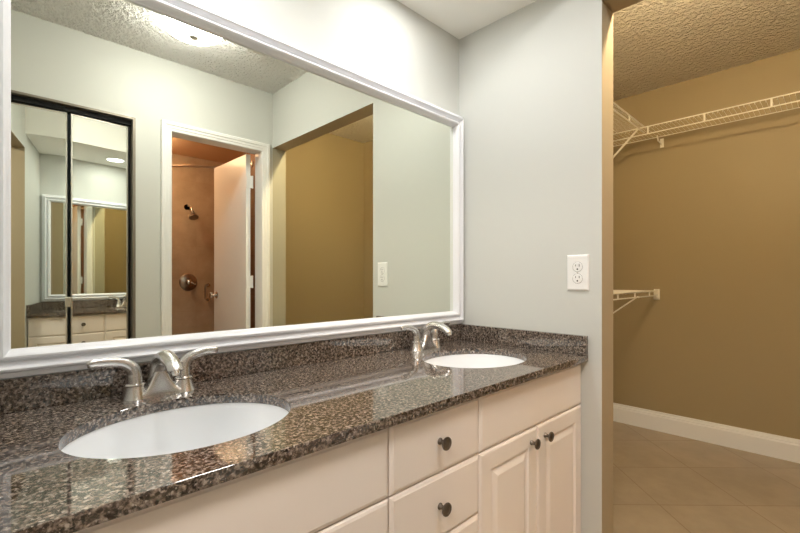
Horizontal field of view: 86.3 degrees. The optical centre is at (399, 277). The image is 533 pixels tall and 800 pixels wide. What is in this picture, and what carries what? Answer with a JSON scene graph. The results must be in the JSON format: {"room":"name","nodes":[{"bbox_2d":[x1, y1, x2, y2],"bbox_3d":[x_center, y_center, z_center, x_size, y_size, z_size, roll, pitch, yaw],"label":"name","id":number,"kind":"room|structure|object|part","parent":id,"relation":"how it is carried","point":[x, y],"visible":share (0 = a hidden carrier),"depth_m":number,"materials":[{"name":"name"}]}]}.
{"room":"bathroom","nodes":[
{"label":"bathroom","id":0,"kind":"room"},
{"bbox_2d":[190,0,458,114],"bbox_3d":[-0.356,-0.135,1.428,1.760,2.530,0.100,0,0,-44],"label":"wall","id":1,"kind":"structure","parent":0,"point":[387,42],"depth_m":1.60,"materials":[{"name":"grey paint"}]},
{"bbox_2d":[0,324,459,413],"bbox_3d":[-0.296,0.245,1.402,1.608,0.070,0.020,0,0,-44],"label":"backsplash","id":2,"kind":"structure","parent":1,"relation":"attached to","point":[37,391],"depth_m":1.17,"materials":[{"name":"brown stone"}]},
{"bbox_2d":[0,0,463,379],"bbox_3d":[-0.283,-0.264,1.400,1.590,0.948,0.042,0,0,-44],"label":"framed mirror","id":3,"kind":"object","parent":1,"relation":"attached to","point":[181,177],"visible":1,"depth_m":1.15,"materials":[{"name":"white paint"}]},
{"bbox_2d":[397,0,536,38],"bbox_3d":[-0.087,-1.250,1.187,1.610,0.299,0.620,0,0,-44],"label":"ceiling","id":4,"kind":"structure","parent":0,"point":[459,18],"depth_m":1.76,"materials":[{"name":"white paint"}]},
{"bbox_2d":[459,0,642,532],"bbox_3d":[0.944,-0.135,1.360,0.110,2.530,1.810,0,0,-44],"label":"wall","id":5,"kind":"structure","parent":0,"point":[536,81],"depth_m":1.65,"materials":[{"name":"grey paint"}]},
{"bbox_2d":[567,254,588,290],"bbox_3d":[0.655,-0.019,1.572,0.008,0.132,0.081,0,0,-44],"label":"wall outlet","id":6,"kind":"object","parent":5,"relation":"attached to","point":[577,265],"visible":1,"depth_m":1.57,"materials":[{"name":"white plastic"}]},
{"bbox_2d":[572,274,582,283],"bbox_3d":[0.653,0.003,1.570,0.002,0.037,0.037,0,0,-44],"label":"receptacle","id":7,"kind":"object","parent":6,"relation":"attached to","point":[576,278],"depth_m":1.57,"materials":[{"name":"white plastic"}]},
{"bbox_2d":[573,262,582,271],"bbox_3d":[0.653,-0.041,1.570,0.002,0.037,0.037,0,0,-44],"label":"receptacle","id":8,"kind":"object","parent":6,"relation":"attached to","point":[577,266],"depth_m":1.57,"materials":[{"name":"white plastic"}]},
{"bbox_2d":[613,49,799,439],"bbox_3d":[2.388,-0.135,2.737,0.100,2.530,1.950,0,0,-44],"label":"wall","id":9,"kind":"structure","parent":0,"point":[708,218],"depth_m":2.92,"materials":[{"name":"beige paint"}]},
{"bbox_2d":[613,403,799,462],"bbox_3d":[2.352,1.060,2.691,0.016,0.141,1.934,0,0,-44],"label":"baseboard","id":10,"kind":"structure","parent":9,"relation":"attached to","point":[771,445],"depth_m":2.91,"materials":[{"name":"white paint"}]},
{"bbox_2d":[613,91,799,147],"bbox_3d":[2.244,-0.863,2.596,0.302,0.369,1.940,0,0,-44],"label":"wire shelf","id":11,"kind":"object","parent":9,"relation":"attached to","point":[661,141],"visible":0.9,"depth_m":2.74,"materials":[{"name":"white metal"}]},
{"bbox_2d":[613,421,799,532],"bbox_3d":[0.734,1.180,0.012,6.270,0.100,3.750,0,0,-44],"label":"floor","id":12,"kind":"structure","parent":0,"point":[663,482],"depth_m":2.30,"materials":[{"name":"tile"}]},
{"bbox_2d":[74,428,387,532],"bbox_3d":[-0.440,0.717,0.862,0.643,0.826,0.591,0,0,-44],"label":"base cabinet","id":13,"kind":"object","parent":12,"relation":"on","point":[343,487],"visible":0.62,"depth_m":0.74,"materials":[{"name":"beige wood"}]},
{"bbox_3d":[-0.144,0.744,0.787,0.320,0.561,0.019,0,0,-44],"label":"cabinet door","id":14,"kind":"part","parent":13,"relation":"part of","materials":[{"name":"white wood"}]},
{"bbox_2d":[386,398,477,532],"bbox_3d":[-0.094,0.717,1.198,0.320,0.826,0.591,0,0,-44],"label":"drawers","id":15,"kind":"object","parent":12,"relation":"on","point":[433,457],"visible":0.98,"depth_m":0.99,"materials":[{"name":"beige wood"}]},
{"bbox_3d":[0.088,0.539,1.012,0.317,0.151,0.019,0,0,-44],"label":"drawer","id":16,"kind":"part","parent":15,"relation":"part of","materials":[{"name":"white wood"}]},
{"bbox_3d":[0.103,0.538,0.996,0.032,0.032,0.026,0,0,-44],"label":"knob","id":17,"kind":"part","parent":15,"relation":"part of","materials":[{"name":"grey metal"}]},
{"bbox_3d":[0.103,0.385,0.996,0.032,0.032,0.026,0,0,-44],"label":"knob","id":18,"kind":"part","parent":15,"relation":"part of","materials":[{"name":"grey metal"}]},
{"bbox_3d":[0.088,0.719,1.012,0.317,0.199,0.019,0,0,-44],"label":"drawer","id":19,"kind":"part","parent":15,"relation":"part of","materials":[{"name":"white wood"}]},
{"bbox_2d":[477,364,580,532],"bbox_3d":[0.250,0.717,1.533,0.636,0.826,0.591,0,0,-44],"label":"base cabinet","id":20,"kind":"object","parent":12,"relation":"on","point":[529,453],"visible":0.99,"depth_m":1.30,"materials":[{"name":"beige wood"}]},
{"bbox_2d":[0,339,587,532],"bbox_3d":[-0.098,0.292,1.198,1.609,0.022,0.588,0,0,-44],"label":"countertop","id":21,"kind":"structure","parent":20,"relation":"on","point":[44,488],"depth_m":0.82,"materials":[{"name":"brown stone"}]},
{"bbox_2d":[86,347,217,401],"bbox_3d":[-0.578,0.225,1.020,0.222,0.112,0.183,0,0,-5],"label":"faucet","id":22,"kind":"object","parent":21,"relation":"on","point":[165,363],"visible":1,"depth_m":1.00,"materials":[{"name":"silver metal"}]},
{"bbox_3d":[-0.648,0.213,0.970,0.112,0.068,0.035,0,0,-44],"label":"lever","id":23,"kind":"part","parent":22,"relation":"part of","materials":[{"name":"silver metal"}]},
{"bbox_3d":[-0.621,0.266,0.997,0.057,0.030,0.057,0,0,-44],"label":"handle","id":24,"kind":"part","parent":22,"relation":"part of","materials":[{"name":"silver metal"}]},
{"bbox_3d":[-0.546,0.215,0.996,0.052,0.093,0.153,0,0,-44],"label":"spout","id":25,"kind":"part","parent":22,"relation":"part of","materials":[{"name":"silver metal"}]},
{"bbox_3d":[-0.544,0.266,1.071,0.057,0.030,0.057,0,0,-44],"label":"handle","id":26,"kind":"part","parent":22,"relation":"part of","materials":[{"name":"silver metal"}]},
{"bbox_3d":[-0.521,0.213,1.093,0.100,0.068,0.035,0,0,-44],"label":"lever","id":27,"kind":"part","parent":22,"relation":"part of","materials":[{"name":"silver metal"}]},
{"bbox_2d":[61,402,288,458],"bbox_3d":[-0.420,0.383,0.850,0.449,0.157,0.374,0,0,-44],"label":"sink","id":28,"kind":"object","parent":21,"relation":"in","point":[176,430],"visible":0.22,"depth_m":0.98,"materials":[{"name":"white ceramic"}]},
{"bbox_2d":[401,321,451,350],"bbox_3d":[0.106,0.225,1.681,0.222,0.112,0.183,0,0,-5],"label":"faucet","id":29,"kind":"object","parent":21,"relation":"on","point":[428,338],"visible":1,"depth_m":1.65,"materials":[{"name":"silver metal"}]},
{"bbox_3d":[0.036,0.213,1.631,0.112,0.068,0.035,0,0,-44],"label":"lever","id":30,"kind":"part","parent":29,"relation":"part of","materials":[{"name":"silver metal"}]},
{"bbox_3d":[0.063,0.266,1.657,0.057,0.030,0.057,0,0,-44],"label":"handle","id":31,"kind":"part","parent":29,"relation":"part of","materials":[{"name":"silver metal"}]},
{"bbox_3d":[0.138,0.215,1.656,0.052,0.093,0.153,0,0,-44],"label":"spout","id":32,"kind":"part","parent":29,"relation":"part of","materials":[{"name":"silver metal"}]},
{"bbox_3d":[0.139,0.266,1.731,0.057,0.030,0.057,0,0,-44],"label":"handle","id":33,"kind":"part","parent":29,"relation":"part of","materials":[{"name":"silver metal"}]},
{"bbox_3d":[0.163,0.213,1.754,0.100,0.068,0.035,0,0,-44],"label":"lever","id":34,"kind":"part","parent":29,"relation":"part of","materials":[{"name":"silver metal"}]},
{"bbox_2d":[425,354,523,367],"bbox_3d":[0.265,0.383,1.513,0.449,0.157,0.374,0,0,-44],"label":"sink","id":35,"kind":"object","parent":21,"relation":"in","point":[459,360],"visible":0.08,"depth_m":1.68,"materials":[{"name":"white ceramic"}]},
{"bbox_2d":[460,324,587,355],"bbox_3d":[0.478,0.245,1.745,0.020,0.070,0.566,0,0,-44],"label":"side splash","id":36,"kind":"object","parent":21,"relation":"on","point":[548,341],"visible":1,"depth_m":1.70,"materials":[{"name":"brown stone"}]},
{"bbox_3d":[0.313,0.744,1.231,0.304,0.561,0.019,0,0,-44],"label":"cabinet door","id":37,"kind":"part","parent":20,"relation":"part of","materials":[{"name":"white wood"}]},
{"bbox_3d":[0.411,0.503,1.295,0.032,0.032,0.026,0,0,-44],"label":"knob","id":38,"kind":"part","parent":20,"relation":"part of","materials":[{"name":"grey metal"}]},
{"bbox_3d":[0.473,0.503,1.355,0.032,0.032,0.026,0,0,-44],"label":"knob","id":39,"kind":"part","parent":20,"relation":"part of","materials":[{"name":"grey metal"}]},
{"bbox_3d":[0.542,0.744,1.454,0.326,0.561,0.019,0,0,-44],"label":"cabinet door","id":40,"kind":"part","parent":20,"relation":"part of","materials":[{"name":"white wood"}]},
{"bbox_2d":[613,0,799,100],"bbox_3d":[1.812,-1.450,1.967,2.000,0.100,2.450,0,0,-44],"label":"ceiling","id":41,"kind":"structure","parent":0,"point":[657,44],"depth_m":2.49,"materials":[{"name":"beige paint"}]},
{"bbox_3d":[0.974,-0.135,2.792,2.050,2.530,0.100,0,0,-44],"label":"wall","id":42,"kind":"structure","parent":0,"visible":0},
{"bbox_2d":[613,102,644,157],"bbox_3d":[1.031,-0.847,2.537,1.500,0.399,0.341,0,0,-44],"label":"wire shelf","id":43,"kind":"object","parent":42,"relation":"attached to","point":[615,104],"visible":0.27,"depth_m":2.86,"materials":[{"name":"white metal"}]},
{"bbox_3d":[1.147,-1.022,2.418,1.500,0.048,0.008,0,0,-44],"label":"lip rail","id":44,"kind":"part","parent":43,"relation":"part of","materials":[{"name":"white plastic"}]},
{"bbox_2d":[613,289,659,313],"bbox_3d":[1.220,0.246,2.714,1.606,0.327,0.352,0,0,-44],"label":"wire shelf","id":45,"kind":"object","parent":42,"relation":"attached to","point":[656,295],"visible":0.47,"depth_m":2.95,"materials":[{"name":"white metal"}]},
{"bbox_3d":[1.330,0.113,2.596,1.600,0.043,0.008,0,0,-44],"label":"lip rail","id":46,"kind":"part","parent":45,"relation":"part of","materials":[{"name":"white plastic"}]}
]}

